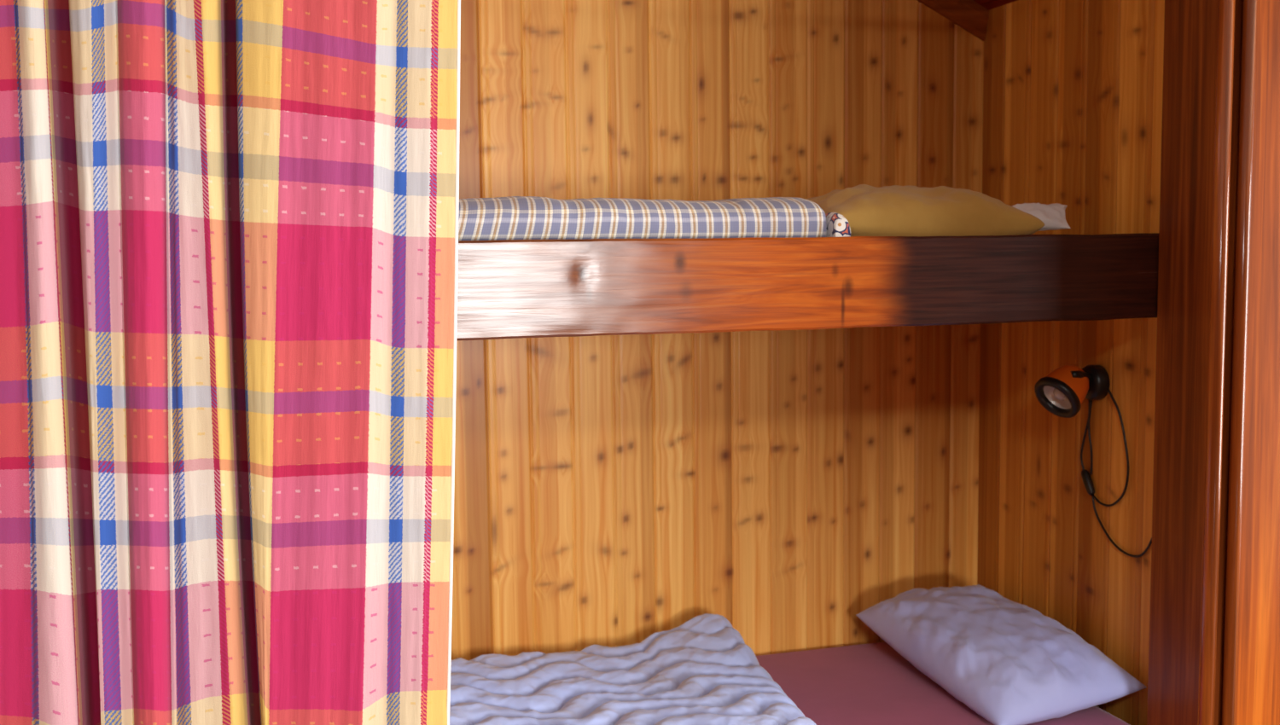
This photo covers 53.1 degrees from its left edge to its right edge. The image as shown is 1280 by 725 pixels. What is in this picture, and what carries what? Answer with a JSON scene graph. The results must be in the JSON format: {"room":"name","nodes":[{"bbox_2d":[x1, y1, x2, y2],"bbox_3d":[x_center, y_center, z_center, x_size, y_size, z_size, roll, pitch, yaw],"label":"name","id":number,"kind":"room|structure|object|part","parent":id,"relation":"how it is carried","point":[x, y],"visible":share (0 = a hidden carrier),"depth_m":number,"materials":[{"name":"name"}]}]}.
{"room":"cabin bunk bedroom","nodes":[
{"label":"cabin bunk bedroom","id":0,"kind":"room"},
{"bbox_2d":[451,0,983,660],"bbox_3d":[-0.182,-0.178,2.853,2.160,2.744,0.022,-2,5,-16],"label":"wall","id":1,"kind":"structure","parent":0,"point":[785,486],"depth_m":2.95,"materials":[{"name":"brown wood"}]},
{"bbox_2d":[456,232,1158,340],"bbox_3d":[-0.074,-0.157,2.490,2.120,0.162,0.725,-2,5,-16],"label":"bunk","id":2,"kind":"object","parent":1,"relation":"attached to","point":[507,288],"visible":0.6,"depth_m":2.21,"materials":[{"name":"brown wood"}]},
{"bbox_3d":[-0.094,-0.167,2.505,2.070,0.082,0.665,-2,5,-16],"label":"mattress","id":3,"kind":"object","parent":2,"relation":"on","visible":0},
{"bbox_2d":[458,196,826,240],"bbox_3d":[-0.364,-0.239,2.262,1.380,0.109,0.352,-2,5,-16],"label":"blanket","id":4,"kind":"object","parent":3,"relation":"on","point":[509,218],"visible":0.3,"depth_m":2.20,"materials":[{"name":"fabric"}]},
{"bbox_2d":[825,212,850,237],"bbox_3d":[0.356,-0.237,2.340,0.042,0.075,0.095,-2,5,-16],"label":"floral cloth","id":5,"kind":"object","parent":3,"relation":"on","point":[838,225],"visible":0.41,"depth_m":2.30,"materials":[{"name":"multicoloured fabric"}]},
{"bbox_2d":[806,184,1070,236],"bbox_3d":[0.591,-0.298,2.638,0.566,0.135,0.448,-2,5,-16],"label":"pillow","id":6,"kind":"object","parent":3,"relation":"on","point":[894,210],"visible":0.56,"depth_m":2.45,"materials":[{"name":"yellow fabric"}]},
{"bbox_2d":[1012,203,1070,230],"bbox_3d":[0.799,-0.293,2.570,0.206,0.057,0.100,-2,5,-16],"label":"pillow","id":7,"kind":"object","parent":6,"relation":"on","point":[1053,217],"depth_m":2.55,"materials":[{"name":"white fabric"}]},
{"bbox_2d":[917,0,989,40],"bbox_3d":[-0.190,-1.298,2.732,2.119,1.130,0.026,-2,5,-16],"label":"trim","id":8,"kind":"structure","parent":1,"relation":"attached to","point":[969,15],"depth_m":3.06,"materials":[{"name":"brown wood"}]},
{"bbox_2d":[973,0,1018,10],"bbox_3d":[-0.067,-1.307,2.317,2.120,1.078,0.880,-2,5,-16],"label":"ceiling","id":9,"kind":"structure","parent":0,"point":[989,4],"depth_m":3.02,"materials":[{"name":"brown wood"}]},
{"bbox_2d":[977,0,1164,724],"bbox_3d":[0.957,0.128,2.821,0.022,2.114,0.780,-2,5,-16],"label":"wall","id":10,"kind":"structure","parent":0,"point":[1073,90],"depth_m":2.78,"materials":[{"name":"brown wood"}]},
{"bbox_2d":[1034,364,1151,558],"bbox_3d":[0.924,0.204,2.639,0.149,0.388,0.244,-2,5,-16],"label":"wall lamp","id":11,"kind":"object","parent":10,"relation":"attached to","point":[1062,392],"visible":0.98,"depth_m":2.68,"materials":[{"name":"black plastic"}]},
{"bbox_3d":[0.882,0.063,2.676,0.033,0.033,0.032,-2,5,-16],"label":"bulb","id":12,"kind":"part","parent":11,"relation":"part of","materials":[{"name":"grey glass"}]},
{"bbox_3d":[0.892,0.057,2.679,0.102,0.101,0.094,-2,5,-16],"label":"lamp shade","id":13,"kind":"part","parent":11,"relation":"part of","materials":[{"name":"orange metal"}]},
{"bbox_3d":[0.925,0.030,2.675,0.023,0.031,0.090,4,7,44],"label":"bracket arm","id":14,"kind":"part","parent":11,"relation":"part of","materials":[{"name":"black plastic"}]},
{"bbox_3d":[0.958,0.156,2.753,0.006,0.160,0.039,-1,5,-6],"label":"cord","id":15,"kind":"part","parent":11,"relation":"part of","materials":[{"name":"black plastic"}]},
{"bbox_2d":[1081,469,1094,495],"bbox_3d":[0.962,0.257,2.748,0.019,0.053,0.040,-2,5,-16],"label":"switch","id":16,"kind":"object","parent":11,"relation":"attached to","point":[1087,481],"depth_m":2.74,"materials":[{"name":"black plastic"}]},
{"bbox_3d":[0.961,0.158,2.731,0.009,0.162,0.016,-2,5,-16],"label":"cord","id":17,"kind":"part","parent":11,"relation":"part of","materials":[{"name":"black plastic"}]},
{"bbox_3d":[0.982,0.179,2.674,0.011,0.252,0.116,-2,5,-16],"label":"cord","id":18,"kind":"part","parent":11,"relation":"part of","materials":[{"name":"black plastic"}]},
{"bbox_3d":[0.998,0.343,2.652,0.005,0.106,0.203,-2,5,-16],"label":"cord","id":19,"kind":"part","parent":11,"relation":"part of","materials":[{"name":"black plastic"}]},
{"bbox_2d":[1146,0,1243,724],"bbox_3d":[1.056,-0.003,2.384,0.115,2.450,0.141,-2,5,-16],"label":"trim","id":20,"kind":"structure","parent":10,"relation":"attached to","point":[1190,26],"depth_m":2.36,"materials":[{"name":"brown wood"}]},
{"bbox_2d":[1198,0,1235,724],"bbox_3d":[1.036,0.005,2.300,0.027,2.450,0.026,-2,5,-16],"label":"trim","id":21,"kind":"structure","parent":10,"relation":"attached to","point":[1226,8],"depth_m":2.29,"materials":[{"name":"brown wood"}]},
{"bbox_3d":[0.475,1.412,0.872,5.300,0.080,4.600,-2,5,-16],"label":"floor","id":22,"kind":"structure","parent":0,"visible":0},
{"bbox_3d":[-0.061,1.080,2.608,2.116,0.280,0.712,-2,5,-16],"label":"bunk","id":23,"kind":"object","parent":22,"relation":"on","visible":0},
{"bbox_2d":[756,641,1130,724],"bbox_3d":[-0.081,0.839,2.582,2.065,0.204,0.698,-2,5,-16],"label":"mattress","id":24,"kind":"object","parent":23,"relation":"on","point":[870,683],"visible":0.34,"depth_m":2.77,"materials":[{"name":"pink fabric"}]},
{"bbox_2d":[449,613,816,724],"bbox_3d":[-0.369,0.683,2.462,1.435,0.133,0.630,-2,5,-16],"label":"duvet","id":25,"kind":"object","parent":24,"relation":"on","point":[701,671],"visible":0.59,"depth_m":2.62,"materials":[{"name":"white fabric"}]},
{"bbox_2d":[855,584,1146,724],"bbox_3d":[0.766,0.618,2.825,0.352,0.170,0.611,-2,5,-16],"label":"pillow","id":26,"kind":"object","parent":24,"relation":"on","point":[1010,663],"visible":1,"depth_m":2.65,"materials":[{"name":"white fabric"}]},
{"bbox_3d":[1.958,-0.037,2.640,1.150,2.450,0.070,-2,5,-16],"label":"wall","id":27,"kind":"structure","parent":0,"visible":0},
{"bbox_2d":[1221,0,1257,724],"bbox_3d":[1.077,0.005,2.300,0.023,2.450,0.022,-2,5,-16],"label":"trim","id":28,"kind":"structure","parent":27,"relation":"attached to","point":[1249,11],"depth_m":2.29,"materials":[{"name":"brown wood"}]},
{"bbox_2d":[1234,0,1279,724],"bbox_3d":[1.247,-0.004,2.371,0.367,2.450,0.042,-2,5,-16],"label":"trim","id":29,"kind":"structure","parent":27,"relation":"attached to","point":[1258,669],"depth_m":2.32,"materials":[{"name":"brown wood"}]},
{"bbox_3d":[-1.669,0.104,1.568,1.480,2.450,0.070,-2,5,-16],"label":"wall","id":30,"kind":"structure","parent":0,"visible":0},
{"bbox_3d":[0.052,-0.796,1.902,2.275,0.042,0.130,-2,5,-16],"label":"curtain rod","id":31,"kind":"object","parent":30,"relation":"attached to","visible":0},
{"bbox_2d":[0,0,460,724],"bbox_3d":[-0.585,0.227,1.784,0.703,2.000,0.135,-2,5,-16],"label":"curtain","id":32,"kind":"object","parent":31,"relation":"hanging from","point":[229,229],"visible":1,"depth_m":1.73,"materials":[{"name":"fabric"}]}
]}

